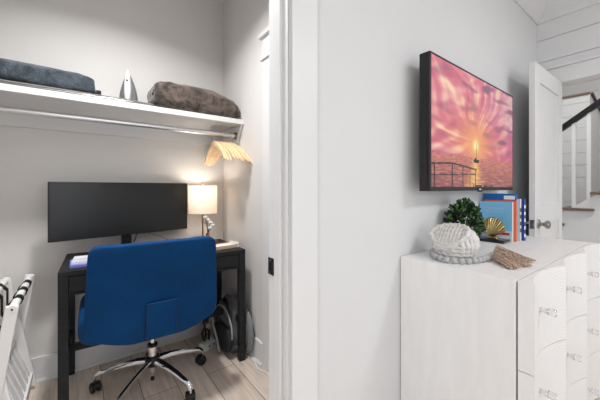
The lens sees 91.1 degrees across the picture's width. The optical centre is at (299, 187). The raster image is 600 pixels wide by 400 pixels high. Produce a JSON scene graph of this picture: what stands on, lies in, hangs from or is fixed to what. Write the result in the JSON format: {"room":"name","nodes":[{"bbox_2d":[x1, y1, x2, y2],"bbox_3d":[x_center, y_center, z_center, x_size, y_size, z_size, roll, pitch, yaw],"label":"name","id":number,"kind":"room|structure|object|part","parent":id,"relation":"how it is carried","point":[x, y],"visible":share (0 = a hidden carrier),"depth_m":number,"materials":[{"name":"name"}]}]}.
{"room":"bedroom","nodes":[
{"label":"bedroom","id":0,"kind":"room"},
{"bbox_2d":[0,0,222,357],"bbox_3d":[-1.478,-0.198,1.954,2.180,2.755,0.100,0,0,-37],"label":"wall","id":1,"kind":"structure","parent":0,"point":[175,41],"depth_m":1.95,"materials":[{"name":"paint"}]},
{"bbox_2d":[0,83,243,144],"bbox_3d":[-1.328,-0.431,1.753,1.979,0.152,0.399,0,0,-37],"label":"closet shelf","id":2,"kind":"object","parent":1,"relation":"attached to","point":[16,96],"visible":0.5,"depth_m":1.86,"materials":[{"name":"paint"}]},
{"bbox_2d":[0,79,156,106],"bbox_3d":[-1.474,-0.517,1.507,1.350,0.020,0.170,0,0,-37],"label":"ironing board","id":3,"kind":"object","parent":2,"relation":"on","point":[1,80],"visible":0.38,"depth_m":1.58,"materials":[{"name":"silver metal"}]},
{"bbox_2d":[0,58,100,94],"bbox_3d":[-1.603,-0.592,1.510,0.961,0.128,0.275,0,0,-37],"label":"blanket","id":4,"kind":"object","parent":3,"relation":"on","point":[11,70],"visible":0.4,"depth_m":1.55,"materials":[{"name":"blue fabric"}]},
{"bbox_2d":[0,106,236,139],"bbox_3d":[-1.276,-0.400,1.668,1.960,0.060,0.060,0,0,-37],"label":"hanging rod","id":5,"kind":"object","parent":2,"relation":"attached to","point":[5,109],"visible":0.98,"depth_m":1.74,"materials":[{"name":"metal"}]},
{"bbox_2d":[204,131,225,164],"bbox_3d":[-0.629,-0.303,2.151,0.011,0.235,0.496,0,-1,-34],"label":"wooden hanger","id":6,"kind":"object","parent":5,"relation":"hanging from","point":[214,143],"visible":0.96,"depth_m":2.13,"materials":[{"name":"brown wood"}]},
{"bbox_2d":[206,131,228,162],"bbox_3d":[-0.620,-0.303,2.162,0.010,0.235,0.496,0,1,-35],"label":"wooden hanger","id":7,"kind":"object","parent":5,"relation":"hanging from","point":[227,159],"visible":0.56,"depth_m":2.07,"materials":[{"name":"beige wood"}]},
{"bbox_2d":[206,131,231,164],"bbox_3d":[-0.607,-0.303,2.170,0.010,0.235,0.496,0,0,-37],"label":"wooden hanger","id":8,"kind":"object","parent":5,"relation":"hanging from","point":[221,144],"visible":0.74,"depth_m":2.10,"materials":[{"name":"beige wood"}]},
{"bbox_2d":[207,131,235,165],"bbox_3d":[-0.590,-0.297,2.171,0.010,0.245,0.496,0,0,-38],"label":"wooden hanger","id":9,"kind":"object","parent":5,"relation":"hanging from","point":[225,145],"visible":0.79,"depth_m":2.11,"materials":[{"name":"beige wood"}]},
{"bbox_2d":[209,131,238,165],"bbox_3d":[-0.578,-0.297,2.180,0.010,0.246,0.496,0,0,-40],"label":"wooden hanger","id":10,"kind":"object","parent":5,"relation":"hanging from","point":[231,149],"visible":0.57,"depth_m":2.11,"materials":[{"name":"beige wood"}]},
{"bbox_2d":[210,132,240,165],"bbox_3d":[-0.567,-0.298,2.189,0.010,0.245,0.496,0,0,-41],"label":"wooden hanger","id":11,"kind":"object","parent":5,"relation":"hanging from","point":[235,151],"visible":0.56,"depth_m":2.13,"materials":[{"name":"beige wood"}]},
{"bbox_2d":[211,132,246,165],"bbox_3d":[-0.544,-0.298,2.208,0.010,0.244,0.496,0,0,-44],"label":"wooden hanger","id":12,"kind":"object","parent":5,"relation":"hanging from","point":[234,146],"visible":0.53,"depth_m":2.14,"materials":[{"name":"beige wood"}]},
{"bbox_2d":[215,132,243,160],"bbox_3d":[-0.560,-0.303,2.204,0.010,0.235,0.496,0,0,-43],"label":"wooden hanger","id":13,"kind":"object","parent":5,"relation":"hanging from","point":[225,132],"visible":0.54,"depth_m":2.08,"materials":[{"name":"beige wood"}]},
{"bbox_2d":[214,134,250,164],"bbox_3d":[-0.526,-0.303,2.231,0.496,0.235,0.010,1,0,43],"label":"wooden hanger","id":14,"kind":"object","parent":5,"relation":"hanging from","point":[245,154],"visible":0.45,"depth_m":2.14,"materials":[{"name":"beige wood"}]},
{"bbox_2d":[119,70,137,100],"bbox_3d":[-1.151,-0.647,1.970,0.117,0.280,0.096,0,0,-23],"label":"iron","id":15,"kind":"object","parent":2,"relation":"on","point":[128,90],"visible":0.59,"depth_m":1.95,"materials":[{"name":"white"}]},
{"bbox_3d":[-1.145,-0.672,1.955,0.042,0.225,0.050,0,0,-23],"label":"handle","id":16,"kind":"part","parent":15,"relation":"part of","materials":[{"name":"white plastic"}]},
{"bbox_2d":[147,81,239,118],"bbox_3d":[-0.764,-0.611,2.152,0.608,0.205,0.346,0,0,-37],"label":"blanket","id":17,"kind":"object","parent":2,"relation":"on","point":[170,95],"visible":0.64,"depth_m":1.99,"materials":[{"name":"fabric"}]},
{"bbox_2d":[31,317,213,382],"bbox_3d":[-1.440,1.106,1.903,1.980,0.152,0.028,0,0,-37],"label":"baseboard","id":18,"kind":"structure","parent":1,"relation":"attached to","point":[45,367],"depth_m":1.97,"materials":[{"name":"paint"}]},
{"bbox_2d":[223,0,268,340],"bbox_3d":[-0.172,-0.198,1.946,0.100,2.755,1.480,0,0,-37],"label":"wall","id":19,"kind":"structure","parent":0,"point":[243,20],"depth_m":2.14,"materials":[{"name":"paint"}]},
{"bbox_2d":[246,336,261,366],"bbox_3d":[-0.455,1.106,2.216,0.028,0.152,0.677,0,0,-37],"label":"baseboard","id":20,"kind":"structure","parent":19,"relation":"attached to","point":[255,354],"depth_m":1.99,"materials":[{"name":"paint"}]},
{"bbox_2d":[258,26,268,371],"bbox_3d":[-0.024,0.084,1.637,0.034,2.192,0.809,0,0,-37],"label":"trim","id":21,"kind":"structure","parent":19,"relation":"attached to","point":[263,36],"depth_m":1.91,"materials":[{"name":"paint"}]},
{"bbox_2d":[27,331,599,399],"bbox_3d":[1.760,1.205,0.820,8.800,0.050,5.800,0,0,-37],"label":"floor","id":22,"kind":"structure","parent":0,"point":[222,376],"depth_m":1.79,"materials":[{"name":"brown wood"}]},
{"bbox_2d":[0,274,36,399],"bbox_3d":[-1.457,0.834,1.478,0.155,0.659,0.598,0,0,-37],"label":"luggage rack","id":23,"kind":"object","parent":22,"relation":"on","point":[17,375],"visible":1,"depth_m":1.54,"materials":[{"name":"white wood"}]},
{"bbox_3d":[-1.502,0.525,1.445,0.032,0.032,0.595,0,0,-37],"label":"rail","id":24,"kind":"part","parent":23,"relation":"part of","materials":[{"name":"white wood"}]},
{"bbox_3d":[-1.298,0.835,1.266,0.155,0.656,0.018,0,0,-37],"label":"leg","id":25,"kind":"part","parent":23,"relation":"part of","materials":[{"name":"white wood"}]},
{"bbox_3d":[-1.285,0.835,1.249,0.136,0.655,0.018,0,0,-37],"label":"leg","id":26,"kind":"part","parent":23,"relation":"part of","materials":[{"name":"white wood"}]},
{"bbox_3d":[-1.474,0.880,1.466,0.022,0.030,0.515,0,0,-37],"label":"shelf rail","id":27,"kind":"part","parent":23,"relation":"part of","materials":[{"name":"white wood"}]},
{"bbox_3d":[-1.420,0.525,1.507,0.032,0.032,0.595,0,0,-37],"label":"rail","id":28,"kind":"part","parent":23,"relation":"part of","materials":[{"name":"white wood"}]},
{"bbox_3d":[-1.630,0.835,1.709,0.136,0.655,0.018,0,0,-37],"label":"leg","id":29,"kind":"part","parent":23,"relation":"part of","materials":[{"name":"white wood"}]},
{"bbox_3d":[-1.417,1.095,1.509,0.022,0.030,0.515,0,0,-37],"label":"shelf rail","id":30,"kind":"part","parent":23,"relation":"part of","materials":[{"name":"white wood"}]},
{"bbox_2d":[77,236,216,399],"bbox_3d":[-0.879,0.723,1.739,0.685,0.914,0.714,0,0,-35],"label":"office chair","id":31,"kind":"object","parent":22,"relation":"on","point":[135,293],"visible":1,"depth_m":1.44,"materials":[{"name":"blue fabric"}]},
{"bbox_2d":[89,380,98,389],"bbox_3d":[-1.185,1.142,1.704,0.054,0.040,0.054,0,0,-35],"label":"caster","id":32,"kind":"object","parent":31,"relation":"attached to","point":[94,385],"depth_m":1.69,"materials":[{"name":"black plastic"}]},
{"bbox_3d":[-1.055,1.058,1.728,0.296,0.102,0.039,0,0,-10],"label":"leg","id":33,"kind":"part","parent":31,"relation":"part of","materials":[{"name":"silver metal"}]},
{"bbox_3d":[-0.912,1.058,1.584,0.041,0.101,0.295,0,0,10],"label":"leg","id":34,"kind":"part","parent":31,"relation":"part of","materials":[{"name":"silver metal"}]},
{"bbox_3d":[-0.892,0.680,1.738,0.665,0.160,0.570,0,0,-35],"label":"seat","id":35,"kind":"part","parent":31,"relation":"part of","materials":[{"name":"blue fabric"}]},
{"bbox_3d":[-0.722,0.513,1.498,0.616,0.495,0.139,0,0,-35],"label":"backrest","id":36,"kind":"part","parent":31,"relation":"part of","materials":[{"name":"blue fabric"}]},
{"bbox_3d":[-0.725,1.058,1.675,0.296,0.102,0.039,0,0,28],"label":"leg","id":37,"kind":"part","parent":31,"relation":"part of","materials":[{"name":"silver metal"}]},
{"bbox_3d":[-0.754,1.057,1.881,0.296,0.103,0.038,0,0,-44],"label":"leg","id":38,"kind":"part","parent":31,"relation":"part of","materials":[{"name":"silver metal"}]},
{"bbox_2d":[185,392,195,399],"bbox_3d":[-0.604,1.142,1.622,0.054,0.040,0.054,0,0,-35],"label":"caster","id":39,"kind":"object","parent":31,"relation":"attached to","point":[188,395],"depth_m":1.61,"materials":[{"name":"black plastic"}]},
{"bbox_2d":[58,239,244,399],"bbox_3d":[-0.927,0.800,1.942,0.998,0.760,0.522,0,0,-34],"label":"writing desk","id":40,"kind":"object","parent":22,"relation":"on","point":[71,281],"visible":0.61,"depth_m":1.71,"materials":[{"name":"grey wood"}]},
{"bbox_3d":[-1.194,0.812,1.485,0.042,0.735,0.042,0,0,-34],"label":"leg","id":41,"kind":"part","parent":40,"relation":"part of","materials":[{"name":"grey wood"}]},
{"bbox_3d":[-1.457,0.812,1.871,0.042,0.735,0.042,0,0,-34],"label":"leg","id":42,"kind":"part","parent":40,"relation":"part of","materials":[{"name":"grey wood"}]},
{"bbox_3d":[-0.986,0.487,1.614,0.440,0.079,0.018,0,0,-34],"label":"drawer","id":43,"kind":"part","parent":40,"relation":"part of","materials":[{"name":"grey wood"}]},
{"bbox_2d":[70,260,86,267],"bbox_3d":[-1.153,0.414,1.679,0.252,0.012,0.172,0,0,-37],"label":"magazine","id":44,"kind":"object","parent":40,"relation":"on","point":[84,264],"visible":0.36,"depth_m":1.56,"materials":[{"name":"purple paper"}]},
{"bbox_2d":[71,255,87,264],"bbox_3d":[-1.155,0.402,1.702,0.252,0.012,0.172,0,0,-33],"label":"magazine","id":45,"kind":"object","parent":44,"relation":"on","point":[77,259],"visible":0.36,"depth_m":1.61,"materials":[{"name":"white paper"}]},
{"bbox_2d":[48,182,186,243],"bbox_3d":[-1.144,0.192,1.958,0.150,0.456,0.813,0,0,44],"label":"computer monitor","id":46,"kind":"object","parent":40,"relation":"on","point":[76,210],"visible":0.94,"depth_m":1.89,"materials":[{"name":"black plastic"}]},
{"bbox_2d":[188,182,216,235],"bbox_3d":[-0.739,0.187,2.239,0.214,0.466,0.214,0,0,-37],"label":"table lamp","id":47,"kind":"object","parent":40,"relation":"on","point":[202,199],"visible":0.91,"depth_m":2.15,"materials":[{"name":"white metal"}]},
{"bbox_3d":[-0.739,0.085,2.239,0.210,0.210,0.210,0,0,-37],"label":"lamp shade","id":48,"kind":"part","parent":47,"relation":"part of","materials":[{"name":"beige fabric"}]},
{"bbox_2d":[203,216,214,235],"bbox_3d":[-0.661,0.310,2.126,0.079,0.220,0.056,0,0,5],"label":"figurine","id":49,"kind":"object","parent":40,"relation":"on","point":[206,218],"visible":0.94,"depth_m":2.12,"materials":[{"name":"white ceramic"}]},
{"bbox_3d":[-0.667,0.812,2.410,0.042,0.735,0.042,0,0,-34],"label":"leg","id":50,"kind":"part","parent":40,"relation":"part of","materials":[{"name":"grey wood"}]},
{"bbox_2d":[216,240,238,249],"bbox_3d":[-0.537,0.403,2.075,0.170,0.034,0.115,0,0,-44],"label":"book","id":51,"kind":"object","parent":40,"relation":"on","point":[231,244],"visible":0.78,"depth_m":2.07,"materials":[{"name":"white paper"}]},
{"bbox_3d":[-0.478,0.403,2.131,0.007,0.034,0.115,0,0,-44],"label":"panel","id":52,"kind":"part","parent":51,"relation":"part of","materials":[{"name":"white paper"}]},
{"bbox_3d":[-0.600,0.487,1.877,0.440,0.079,0.018,0,0,-34],"label":"drawer","id":53,"kind":"part","parent":40,"relation":"part of","materials":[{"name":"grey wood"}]},
{"bbox_3d":[-0.404,0.812,2.023,0.042,0.735,0.042,0,0,-34],"label":"leg","id":54,"kind":"part","parent":40,"relation":"part of","materials":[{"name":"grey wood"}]},
{"bbox_2d":[199,337,216,351],"bbox_3d":[-0.683,1.157,2.187,0.072,0.045,0.120,0,0,25],"label":"block","id":55,"kind":"object","parent":22,"relation":"on","point":[208,344],"visible":0.77,"depth_m":2.16,"materials":[{"name":"white plastic"}]},
{"bbox_2d":[201,318,209,341],"bbox_3d":[-0.727,0.855,2.215,0.068,0.554,0.126,0,0,-37],"label":"cable bundle","id":56,"kind":"object","parent":55,"relation":"attached to","point":[206,323],"visible":0.52,"depth_m":2.19,"materials":[{"name":"black plastic"}]},
{"bbox_3d":[-0.725,0.854,2.225,0.052,0.552,0.112,0,0,-37],"label":"cord","id":57,"kind":"part","parent":56,"relation":"part of","materials":[{"name":"black plastic"}]},
{"bbox_2d":[212,294,253,353],"bbox_3d":[-0.524,0.991,2.148,0.186,0.374,0.494,0,0,-37],"label":"backpack","id":58,"kind":"object","parent":22,"relation":"on","point":[225,325],"visible":0.79,"depth_m":2.07,"materials":[{"name":"grey fabric"}]},
{"bbox_2d":[212,336,268,374],"bbox_3d":[-0.385,1.171,1.951,0.223,0.014,0.987,0,0,-42],"label":"cable","id":59,"kind":"object","parent":22,"relation":"on","point":[212,336],"visible":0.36,"depth_m":1.95,"materials":[{"name":"plastic"}]},
{"bbox_2d":[401,236,599,399],"bbox_3d":[1.077,0.746,1.487,1.172,0.869,0.505,0,0,-37],"label":"dresser","id":60,"kind":"object","parent":22,"relation":"on","point":[487,330],"visible":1,"depth_m":1.17,"materials":[{"name":"white wood"}]},
{"bbox_2d":[429,222,479,259],"bbox_3d":[0.689,0.234,1.316,0.200,0.156,0.189,0,0,40],"label":"knot","id":61,"kind":"object","parent":60,"relation":"on","point":[457,240],"visible":0.98,"depth_m":1.26,"materials":[{"name":"fabric"}]},
{"bbox_2d":[443,197,486,237],"bbox_3d":[0.838,0.178,1.505,0.195,0.264,0.190,0,0,-9],"label":"potted plant","id":62,"kind":"object","parent":60,"relation":"on","point":[464,207],"visible":0.73,"depth_m":1.47,"materials":[{"name":"green plant"}]},
{"bbox_2d":[429,245,535,268],"bbox_3d":[0.779,0.286,1.251,0.407,0.046,0.275,0,0,2],"label":"bead garland","id":63,"kind":"object","parent":60,"relation":"on","point":[510,259],"visible":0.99,"depth_m":1.21},
{"bbox_2d":[479,217,509,243],"bbox_3d":[1.121,0.239,1.721,0.098,0.142,0.155,0,0,-37],"label":"bookend","id":64,"kind":"object","parent":60,"relation":"on","point":[494,226],"visible":0.93,"depth_m":1.69,"materials":[{"name":"gold metal"}]},
{"bbox_2d":[480,201,512,241],"bbox_3d":[1.174,0.196,1.762,0.024,0.229,0.169,0,0,-37],"label":"book","id":65,"kind":"object","parent":60,"relation":"on","point":[503,211],"visible":0.74,"depth_m":1.73,"materials":[{"name":"blue paper"}]},
{"bbox_2d":[483,193,516,200],"bbox_3d":[1.213,0.172,1.790,0.018,0.276,0.175,0,0,-37],"label":"book","id":66,"kind":"object","parent":60,"relation":"on","point":[486,196],"visible":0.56,"depth_m":1.78,"materials":[{"name":"blue paper"}]},
{"bbox_2d":[484,200,516,241],"bbox_3d":[1.202,0.192,1.768,0.023,0.237,0.164,0,0,-37],"label":"book","id":67,"kind":"object","parent":60,"relation":"on","point":[513,201],"visible":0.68,"depth_m":1.70,"materials":[{"name":"orange paper"}]},
{"bbox_2d":[517,199,520,240],"bbox_3d":[1.244,0.188,1.792,0.026,0.245,0.166,0,0,-37],"label":"book","id":68,"kind":"object","parent":60,"relation":"on","point":[518,200],"visible":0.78,"depth_m":1.72,"materials":[{"name":"white paper"}]},
{"bbox_2d":[521,199,525,240],"bbox_3d":[1.277,0.187,1.803,0.030,0.246,0.168,0,0,-37],"label":"book","id":69,"kind":"object","parent":60,"relation":"on","point":[523,201],"visible":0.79,"depth_m":1.73,"materials":[{"name":"blue paper"}]},
{"bbox_3d":[0.895,0.758,1.079,0.389,0.300,0.046,0,0,-37],"label":"drawer","id":70,"kind":"part","parent":60,"relation":"part of","materials":[{"name":"white wood"}]},
{"bbox_3d":[0.895,0.458,1.079,0.389,0.294,0.046,0,0,-37],"label":"drawer","id":71,"kind":"part","parent":60,"relation":"part of","materials":[{"name":"white wood"}]},
{"bbox_3d":[0.894,0.749,1.080,0.021,0.021,0.022,0,0,-37],"label":"knob","id":72,"kind":"part","parent":60,"relation":"part of","materials":[{"name":"silver metal"}]},
{"bbox_3d":[0.894,0.449,1.080,0.021,0.021,0.022,0,0,-37],"label":"knob","id":73,"kind":"part","parent":60,"relation":"part of","materials":[{"name":"silver metal"}]},
{"bbox_3d":[1.208,0.458,1.313,0.389,0.294,0.046,0,0,-37],"label":"drawer","id":74,"kind":"part","parent":60,"relation":"part of","materials":[{"name":"white wood"}]},
{"bbox_3d":[1.206,0.749,1.315,0.021,0.021,0.022,0,0,-37],"label":"knob","id":75,"kind":"part","parent":60,"relation":"part of","materials":[{"name":"silver metal"}]},
{"bbox_3d":[1.208,0.758,1.313,0.389,0.300,0.046,0,0,-37],"label":"drawer","id":76,"kind":"part","parent":60,"relation":"part of","materials":[{"name":"white wood"}]},
{"bbox_3d":[1.208,1.038,1.313,0.389,0.254,0.046,0,0,-37],"label":"drawer","id":77,"kind":"part","parent":60,"relation":"part of","materials":[{"name":"white wood"}]},
{"bbox_3d":[1.520,0.458,1.548,0.389,0.294,0.046,0,0,-37],"label":"drawer","id":78,"kind":"part","parent":60,"relation":"part of","materials":[{"name":"white wood"}]},
{"bbox_3d":[1.520,1.038,1.548,0.389,0.254,0.046,0,0,-37],"label":"drawer","id":79,"kind":"part","parent":60,"relation":"part of","materials":[{"name":"white wood"}]},
{"bbox_3d":[1.520,0.758,1.548,0.389,0.300,0.046,0,0,-37],"label":"drawer","id":80,"kind":"part","parent":60,"relation":"part of","materials":[{"name":"white wood"}]},
{"bbox_2d":[562,98,599,242],"bbox_3d":[3.628,-0.467,3.221,0.930,3.294,3.000,0,0,-37],"label":"staircase","id":81,"kind":"structure","parent":22,"relation":"on","point":[581,221],"depth_m":3.21,"materials":[{"name":"grey wood"}]},
{"bbox_3d":[3.301,-0.014,2.976,0.048,2.388,3.000,0,0,-37],"label":"panel","id":82,"kind":"part","parent":81,"relation":"part of","materials":[{"name":"paint"}]},
{"bbox_3d":[3.331,-1.089,2.936,0.065,2.049,2.728,0,0,-37],"label":"handrail","id":83,"kind":"part","parent":81,"relation":"part of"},
{"bbox_2d":[318,0,536,399],"bbox_3d":[-0.220,-0.198,0.910,5.540,2.755,0.120,0,0,-37],"label":"wall","id":84,"kind":"structure","parent":0,"point":[373,212],"depth_m":1.25,"materials":[{"name":"paint"}]},
{"bbox_2d":[269,0,289,399],"bbox_3d":[-0.392,0.148,0.781,0.830,2.063,0.124,0,0,-37],"label":"trim","id":85,"kind":"structure","parent":84,"relation":"attached to","point":[279,10],"depth_m":0.99,"materials":[{"name":"paint"}]},
{"bbox_2d":[268,257,273,275],"bbox_3d":[-0.105,0.280,1.052,0.004,0.060,0.036,0,0,-37],"label":"strike plate","id":86,"kind":"object","parent":85,"relation":"attached to","point":[270,260],"visible":1,"depth_m":1.05,"materials":[{"name":"black metal"}]},
{"bbox_2d":[290,0,317,399],"bbox_3d":[-0.345,0.077,0.718,1.070,2.205,0.038,0,0,-37],"label":"trim","id":87,"kind":"structure","parent":84,"relation":"attached to","point":[303,13],"depth_m":0.99,"materials":[{"name":"paint"}]},
{"bbox_2d":[419,50,512,191],"bbox_3d":[0.955,-0.291,1.651,1.056,0.625,0.103,0,0,-38],"label":"television","id":88,"kind":"object","parent":84,"relation":"attached to","point":[466,121],"visible":1,"depth_m":1.48,"materials":[{"name":"black plastic"}]},
{"bbox_2d":[513,0,546,24],"bbox_3d":[-0.157,-1.485,0.826,5.540,0.180,0.090,0,0,-37],"label":"ceiling","id":89,"kind":"structure","parent":84,"relation":"attached to","point":[534,9],"depth_m":2.36,"materials":[{"name":"paint"}]},
{"bbox_2d":[537,3,599,86],"bbox_3d":[3.280,-0.198,0.960,0.120,2.755,4.000,0,0,-37],"label":"wall","id":90,"kind":"structure","parent":0,"point":[575,35],"depth_m":2.36,"materials":[{"name":"paint"}]},
{"bbox_2d":[526,61,561,238],"bbox_3d":[1.837,0.159,2.189,0.704,2.020,0.168,0,0,-37],"label":"door","id":91,"kind":"structure","parent":90,"relation":"in","point":[545,90],"depth_m":2.13,"materials":[{"name":"paint"}]},
{"bbox_3d":[1.645,0.245,1.982,0.062,0.062,0.067,0,0,-37],"label":"knob","id":92,"kind":"part","parent":91,"relation":"part of","materials":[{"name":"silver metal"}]},
{"bbox_2d":[538,0,599,23],"bbox_3d":[3.196,-1.485,0.897,0.090,0.180,4.000,0,0,-37],"label":"ceiling","id":93,"kind":"structure","parent":90,"relation":"attached to","point":[554,9],"depth_m":2.36,"materials":[{"name":"paint"}]},
{"bbox_2d":[544,53,599,82],"bbox_3d":[2.373,0.087,2.141,0.163,2.185,0.998,0,0,-37],"label":"trim","id":94,"kind":"structure","parent":90,"relation":"attached to","point":[588,66],"depth_m":2.30,"materials":[{"name":"paint"}]},
{"bbox_2d":[562,94,590,211],"bbox_3d":[3.358,-0.025,4.456,0.080,2.410,1.500,0,0,-37],"label":"wall","id":95,"kind":"structure","parent":0,"point":[571,106],"depth_m":3.94,"materials":[{"name":"paint"}]},
{"bbox_2d":[562,92,590,98],"bbox_3d":[3.358,-1.241,4.456,0.120,0.022,1.500,0,0,-37],"label":"trim","id":96,"kind":"structure","parent":95,"relation":"on","point":[585,93],"depth_m":3.92,"materials":[{"name":"brown wood"}]},
{"bbox_2d":[562,79,599,99],"bbox_3d":[5.022,-0.920,3.704,0.080,4.200,4.900,0,0,-37],"label":"wall","id":97,"kind":"structure","parent":0,"point":[594,85],"depth_m":4.52,"materials":[{"name":"paint"}]},
{"bbox_2d":[591,96,599,196],"bbox_3d":[4.141,-0.020,4.149,0.795,2.400,0.070,0,0,-37],"label":"wall","id":98,"kind":"structure","parent":0,"point":[595,115],"depth_m":4.05,"materials":[{"name":"paint"}]},
{"bbox_2d":[590,92,599,110],"bbox_3d":[4.134,-1.153,4.113,0.855,0.206,0.070,0,0,-37],"label":"trim","id":99,"kind":"structure","parent":98,"relation":"on","point":[591,93],"depth_m":3.92,"materials":[{"name":"brown wood"}]}
]}

